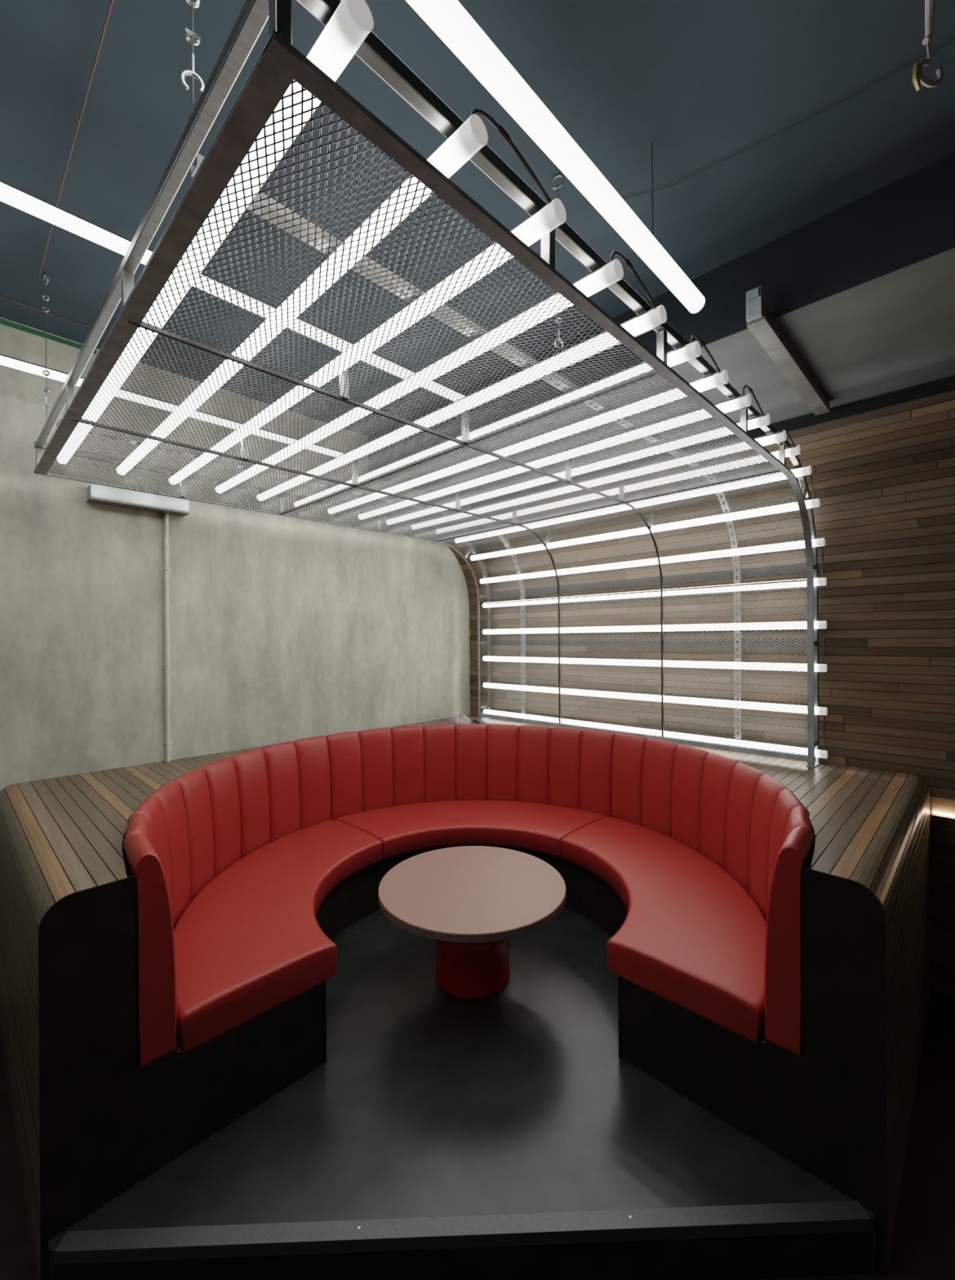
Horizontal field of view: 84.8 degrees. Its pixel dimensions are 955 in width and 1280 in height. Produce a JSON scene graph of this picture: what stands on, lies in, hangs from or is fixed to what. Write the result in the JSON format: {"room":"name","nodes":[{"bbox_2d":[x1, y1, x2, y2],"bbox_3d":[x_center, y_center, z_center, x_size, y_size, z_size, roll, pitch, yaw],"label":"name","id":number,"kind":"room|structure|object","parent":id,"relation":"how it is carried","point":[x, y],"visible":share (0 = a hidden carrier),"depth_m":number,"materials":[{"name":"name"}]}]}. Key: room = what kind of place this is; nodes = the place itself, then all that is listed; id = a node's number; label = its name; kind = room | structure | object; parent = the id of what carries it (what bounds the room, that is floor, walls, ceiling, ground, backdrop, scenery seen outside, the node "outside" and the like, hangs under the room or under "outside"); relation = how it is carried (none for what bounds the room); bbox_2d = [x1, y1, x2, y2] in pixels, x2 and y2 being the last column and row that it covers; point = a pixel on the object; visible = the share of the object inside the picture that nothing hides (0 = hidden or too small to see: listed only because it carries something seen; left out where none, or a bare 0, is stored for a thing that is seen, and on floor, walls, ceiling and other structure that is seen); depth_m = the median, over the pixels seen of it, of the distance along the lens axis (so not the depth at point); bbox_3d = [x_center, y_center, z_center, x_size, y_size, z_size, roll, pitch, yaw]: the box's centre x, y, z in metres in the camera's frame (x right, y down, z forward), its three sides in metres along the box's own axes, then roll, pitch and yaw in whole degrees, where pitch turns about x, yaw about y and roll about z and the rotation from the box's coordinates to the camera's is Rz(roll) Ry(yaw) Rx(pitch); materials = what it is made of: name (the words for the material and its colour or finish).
{"room":"entertainment venue","nodes":[
{"label":"entertainment venue","id":0,"kind":"room"},
{"bbox_2d":[0,317,471,791],"bbox_3d":[-2.534,0.100,2.329,0.100,3.300,7.150,0,0,44],"label":"wall","id":1,"kind":"structure","parent":0,"point":[282,628],"depth_m":3.10,"materials":[{"name":"concrete"}]},
{"bbox_2d":[0,318,96,354],"bbox_3d":[-3.515,-1.524,1.256,0.004,0.024,4.260,0,0,44],"label":"trim","id":2,"kind":"structure","parent":1,"relation":"attached to","point":[2,322],"depth_m":2.62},
{"bbox_2d":[86,484,189,516],"bbox_3d":[-1.859,-0.786,2.882,0.102,0.118,0.467,0,0,44],"label":"light fixture","id":3,"kind":"object","parent":1,"relation":"attached to","point":[96,494],"visible":0.98,"depth_m":2.84,"materials":[{"name":"white plastic"}]},
{"bbox_2d":[160,513,172,761],"bbox_3d":[-1.785,-0.016,3.004,0.032,1.421,0.054,0,0,44],"label":"conduit pipe","id":4,"kind":"object","parent":1,"relation":"attached to","point":[166,624],"visible":1,"depth_m":2.99,"materials":[{"name":"grey metal"}]},
{"bbox_2d":[422,521,492,604],"bbox_3d":[-0.188,-0.641,4.466,0.284,0.630,0.629,0,0,44],"label":"trim","id":5,"kind":"structure","parent":1,"relation":"attached to","point":[470,582],"depth_m":4.65,"materials":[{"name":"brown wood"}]},
{"bbox_2d":[0,0,954,435],"bbox_3d":[-0.036,-1.616,-0.113,7.100,0.100,7.150,0,0,44],"label":"ceiling","id":6,"kind":"structure","parent":0,"point":[705,82],"depth_m":1.61,"materials":[{"name":"blue paint"}]},
{"bbox_2d":[0,354,68,382],"bbox_3d":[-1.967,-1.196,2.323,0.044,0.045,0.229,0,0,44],"label":"tube light","id":7,"kind":"object","parent":6,"relation":"hanging from","point":[22,365],"depth_m":2.30,"materials":[{"name":"white plastic"}]},
{"bbox_2d":[40,273,52,422],"bbox_3d":[-1.835,-1.227,2.223,0.043,0.658,0.025,0,0,6],"label":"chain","id":8,"kind":"object","parent":6,"relation":"hanging from","point":[45,283],"visible":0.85,"depth_m":2.22,"materials":[{"name":"metal"}]},
{"bbox_2d":[0,180,131,255],"bbox_3d":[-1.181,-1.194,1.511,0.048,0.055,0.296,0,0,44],"label":"tube light","id":9,"kind":"object","parent":6,"relation":"hanging from","point":[21,200],"depth_m":1.49,"materials":[{"name":"white plastic"}]},
{"bbox_2d":[38,0,113,276],"bbox_3d":[-1.001,-1.537,1.379,2.365,0.021,0.013,0,0,44],"label":"wire","id":10,"kind":"object","parent":6,"relation":"attached to","point":[111,1],"visible":1,"depth_m":1.52,"materials":[{"name":"metal"}]},
{"bbox_2d":[0,295,213,370],"bbox_3d":[-2.200,-1.548,2.307,0.008,0.006,2.000,0,0,44],"label":"cable","id":11,"kind":"object","parent":6,"relation":"attached to","point":[0,295],"visible":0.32,"depth_m":2.52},
{"bbox_2d":[115,388,177,412],"bbox_3d":[-1.667,-1.198,2.632,0.044,0.045,0.270,0,0,44],"label":"tube light","id":12,"kind":"object","parent":6,"relation":"hanging from","point":[122,391],"depth_m":2.62,"materials":[{"name":"white plastic"}]},
{"bbox_2d":[180,0,204,120],"bbox_3d":[-0.509,-1.235,0.933,0.043,0.658,0.025,0,0,6],"label":"wire","id":13,"kind":"object","parent":6,"relation":"hanging from","point":[192,73],"visible":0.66,"depth_m":0.93,"materials":[{"name":"metal"}]},
{"bbox_2d":[188,409,242,428],"bbox_3d":[-1.439,-1.199,2.866,0.044,0.045,0.274,0,0,44],"label":"tube light","id":14,"kind":"object","parent":6,"relation":"hanging from","point":[232,424],"depth_m":2.85,"materials":[{"name":"white plastic"}]},
{"bbox_2d":[191,273,276,317],"bbox_3d":[-0.858,-1.196,1.842,0.048,0.055,0.285,0,0,44],"label":"tube light","id":15,"kind":"object","parent":6,"relation":"hanging from","point":[204,278],"depth_m":1.83,"materials":[{"name":"white"}]},
{"bbox_2d":[251,428,297,444],"bbox_3d":[-1.211,-1.201,3.100,0.044,0.045,0.272,0,0,44],"label":"tube light","id":16,"kind":"object","parent":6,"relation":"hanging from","point":[261,433],"depth_m":3.09,"materials":[{"name":"white plastic"}]},
{"bbox_2d":[294,373,300,469],"bbox_3d":[-1.050,-1.233,3.051,0.043,0.658,0.025,0,0,6],"label":"wire","id":17,"kind":"object","parent":6,"relation":"hanging from","point":[295,373],"visible":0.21,"depth_m":3.05,"materials":[{"name":"metal"}]},
{"bbox_2d":[286,317,352,351],"bbox_3d":[-0.633,-1.198,2.074,0.048,0.054,0.282,0,0,44],"label":"tube light","id":18,"kind":"object","parent":6,"relation":"hanging from","point":[297,320],"depth_m":2.06,"materials":[{"name":"white"}]},
{"bbox_2d":[305,444,344,457],"bbox_3d":[-0.982,-1.203,3.336,0.044,0.043,0.269,0,0,44],"label":"tube light","id":19,"kind":"object","parent":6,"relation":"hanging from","point":[313,444],"depth_m":3.32,"materials":[{"name":"white plastic"}]},
{"bbox_2d":[360,342,414,378],"bbox_3d":[-0.406,-1.258,2.308,0.048,0.173,0.284,0,0,44],"label":"tube light","id":20,"kind":"object","parent":6,"relation":"hanging from","point":[375,356],"depth_m":2.30,"materials":[{"name":"white"}]},
{"bbox_2d":[421,380,465,401],"bbox_3d":[-0.179,-1.201,2.541,0.048,0.055,0.281,0,0,44],"label":"tube light","id":21,"kind":"object","parent":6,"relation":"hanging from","point":[432,380],"depth_m":2.53,"materials":[{"name":"white plastic"}]},
{"bbox_2d":[405,0,705,313],"bbox_3d":[-1.018,-1.369,0.038,0.062,0.381,5.204,0,0,44],"label":"tube light","id":22,"kind":"object","parent":6,"relation":"hanging from","point":[449,20],"visible":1,"depth_m":1.23,"materials":[{"name":"white plastic"}]},
{"bbox_2d":[551,173,564,352],"bbox_3d":[0.272,-1.241,1.764,0.043,0.658,0.025,0,0,6],"label":"wire","id":23,"kind":"object","parent":6,"relation":"hanging from","point":[559,175],"visible":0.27,"depth_m":1.76,"materials":[{"name":"metal"}]},
{"bbox_2d":[623,39,954,199],"bbox_3d":[0.963,-1.568,1.566,1.219,0.002,0.062,0,0,34],"label":"conduit","id":24,"kind":"object","parent":6,"relation":"attached to","point":[954,39],"visible":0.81,"depth_m":1.58,"materials":[{"name":"metal"}]},
{"bbox_2d":[911,0,943,91],"bbox_3d":[0.941,-1.359,1.090,0.073,0.427,0.023,0,0,-10],"label":"hook","id":25,"kind":"object","parent":6,"relation":"hanging from","point":[918,77],"visible":1,"depth_m":1.09,"materials":[{"name":"metal"}]},
{"bbox_2d":[0,989,954,1279],"bbox_3d":[-0.015,1.784,-0.112,7.100,0.100,7.150,0,0,44],"label":"floor","id":26,"kind":"structure","parent":0,"point":[923,1247],"depth_m":1.66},
{"bbox_2d":[48,906,878,1279],"bbox_3d":[-0.030,1.656,2.034,2.445,0.156,2.475,0,0,44],"label":"floor","id":27,"kind":"structure","parent":26,"relation":"on","point":[506,1134],"depth_m":1.56,"materials":[{"name":"metal"}]},
{"bbox_2d":[377,845,566,998],"bbox_3d":[-0.023,1.365,2.479,0.877,0.435,0.877,0,0,44],"label":"round table","id":28,"kind":"object","parent":27,"relation":"on","point":[469,900],"visible":1,"depth_m":2.33,"materials":[{"name":"laminate"}]},
{"bbox_2d":[0,715,931,1279],"bbox_3d":[-0.040,1.208,2.522,3.186,1.050,3.196,0,0,44],"label":"stage","id":29,"kind":"object","parent":26,"relation":"on","point":[91,1122],"visible":0.58,"depth_m":1.60,"materials":[{"name":"brown wood"}]},
{"bbox_2d":[33,0,827,768],"bbox_3d":[-0.040,-0.125,2.595,2.577,1.617,3.062,0,0,44],"label":"light canopy","id":30,"kind":"object","parent":29,"relation":"on","point":[279,63],"depth_m":1.78,"materials":[{"name":"metal"}]},
{"bbox_2d":[469,108,551,203],"bbox_3d":[0.069,-0.911,0.983,0.012,0.054,0.239,0,0,44],"label":"lead","id":31,"kind":"object","parent":30,"relation":"attached to","point":[501,131],"visible":0.88,"depth_m":0.97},
{"bbox_2d":[609,250,656,309],"bbox_3d":[0.397,-0.913,1.320,0.012,0.054,0.239,0,0,44],"label":"lead","id":32,"kind":"object","parent":30,"relation":"attached to","point":[627,262],"visible":0.96,"depth_m":1.31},
{"bbox_2d":[690,334,720,371],"bbox_3d":[0.725,-0.911,1.656,0.012,0.046,0.239,0,0,44],"label":"lead","id":33,"kind":"object","parent":30,"relation":"attached to","point":[701,342],"visible":0.98,"depth_m":1.65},
{"bbox_2d":[742,385,764,414],"bbox_3d":[1.052,-0.919,1.993,0.012,0.056,0.239,0,0,44],"label":"lead","id":34,"kind":"object","parent":30,"relation":"attached to","point":[750,389],"visible":1,"depth_m":1.98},
{"bbox_2d":[778,426,795,445],"bbox_3d":[1.379,-0.913,2.329,0.012,0.041,0.239,0,0,44],"label":"lead","id":35,"kind":"object","parent":30,"relation":"attached to","point":[780,427],"visible":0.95,"depth_m":2.33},
{"bbox_2d":[805,465,815,498],"bbox_3d":[1.685,-0.791,2.642,0.012,0.147,0.192,0,0,44],"label":"lead","id":36,"kind":"object","parent":30,"relation":"attached to","point":[810,476],"visible":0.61,"depth_m":2.66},
{"bbox_2d":[821,546,823,577],"bbox_3d":[1.850,-0.421,2.809,0.012,0.219,0.043,0,0,44],"label":"lead","id":37,"kind":"object","parent":30,"relation":"attached to","point":[822,553],"visible":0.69,"depth_m":2.82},
{"bbox_2d":[822,628,825,663],"bbox_3d":[1.871,0.033,2.828,0.012,0.235,0.035,0,0,44],"label":"lead","id":38,"kind":"object","parent":30,"relation":"attached to","point":[824,638],"visible":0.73,"depth_m":2.83,"materials":[{"name":"black plastic"}]},
{"bbox_2d":[822,715,825,750],"bbox_3d":[1.874,0.494,2.828,0.012,0.235,0.035,0,0,44],"label":"lead","id":39,"kind":"object","parent":30,"relation":"attached to","point":[824,723],"visible":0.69,"depth_m":2.83,"materials":[{"name":"black plastic"}]},
{"bbox_2d":[448,714,480,724],"bbox_3d":[-0.112,0.638,4.192,0.204,0.091,0.201,0,0,-31],"label":"crumpled cloth","id":40,"kind":"object","parent":29,"relation":"on","point":[460,718],"visible":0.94,"depth_m":4.16,"materials":[{"name":"fabric"}]},
{"bbox_2d":[122,724,814,1066],"bbox_3d":[-0.031,0.949,2.730,2.778,0.653,2.369,0,0,-1],"label":"banquette","id":41,"kind":"object","parent":29,"relation":"on","point":[233,860],"visible":1,"depth_m":2.55,"materials":[{"name":"red leather"}]},
{"bbox_2d":[173,819,382,1052],"bbox_3d":[-0.924,1.218,2.514,0.755,0.127,1.788,0,0,-1],"label":"seat cushion","id":42,"kind":"object","parent":41,"relation":"on","point":[249,939],"depth_m":2.11,"materials":[{"name":"red leather"}]},
{"bbox_2d":[335,800,606,859],"bbox_3d":[-0.038,1.212,3.424,1.788,0.127,0.755,0,0,-1],"label":"seat cushion","id":43,"kind":"object","parent":41,"relation":"on","point":[400,826],"depth_m":3.30,"materials":[{"name":"red leather"}]},
{"bbox_2d":[560,816,766,1042],"bbox_3d":[0.871,1.206,2.538,0.755,0.127,1.788,0,0,-1],"label":"seat cushion","id":44,"kind":"object","parent":41,"relation":"on","point":[692,934],"depth_m":2.14,"materials":[{"name":"red leather"}]},
{"bbox_2d":[368,152,954,498],"bbox_3d":[2.058,-1.425,1.966,7.000,0.310,1.110,0,0,44],"label":"ceiling","id":45,"kind":"structure","parent":0,"point":[895,331],"depth_m":2.15,"materials":[{"name":"grey paint"}]},
{"bbox_2d":[688,369,728,392],"bbox_3d":[0.785,-0.860,1.762,0.130,0.047,0.044,0,0,44],"label":"tube light","id":46,"kind":"object","parent":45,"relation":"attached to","point":[711,381],"depth_m":1.75,"materials":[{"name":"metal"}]},
{"bbox_2d":[746,285,829,415],"bbox_3d":[1.437,-1.267,2.377,0.065,0.118,1.170,0,0,44],"label":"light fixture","id":47,"kind":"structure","parent":45,"relation":"attached to","point":[761,322],"depth_m":2.20,"materials":[{"name":"metal"}]},
{"bbox_2d":[468,375,954,998],"bbox_3d":[2.469,0.068,2.378,7.000,3.300,0.100,0,0,44],"label":"wall","id":48,"kind":"structure","parent":0,"point":[883,465],"depth_m":2.78,"materials":[{"name":"brown wood"}]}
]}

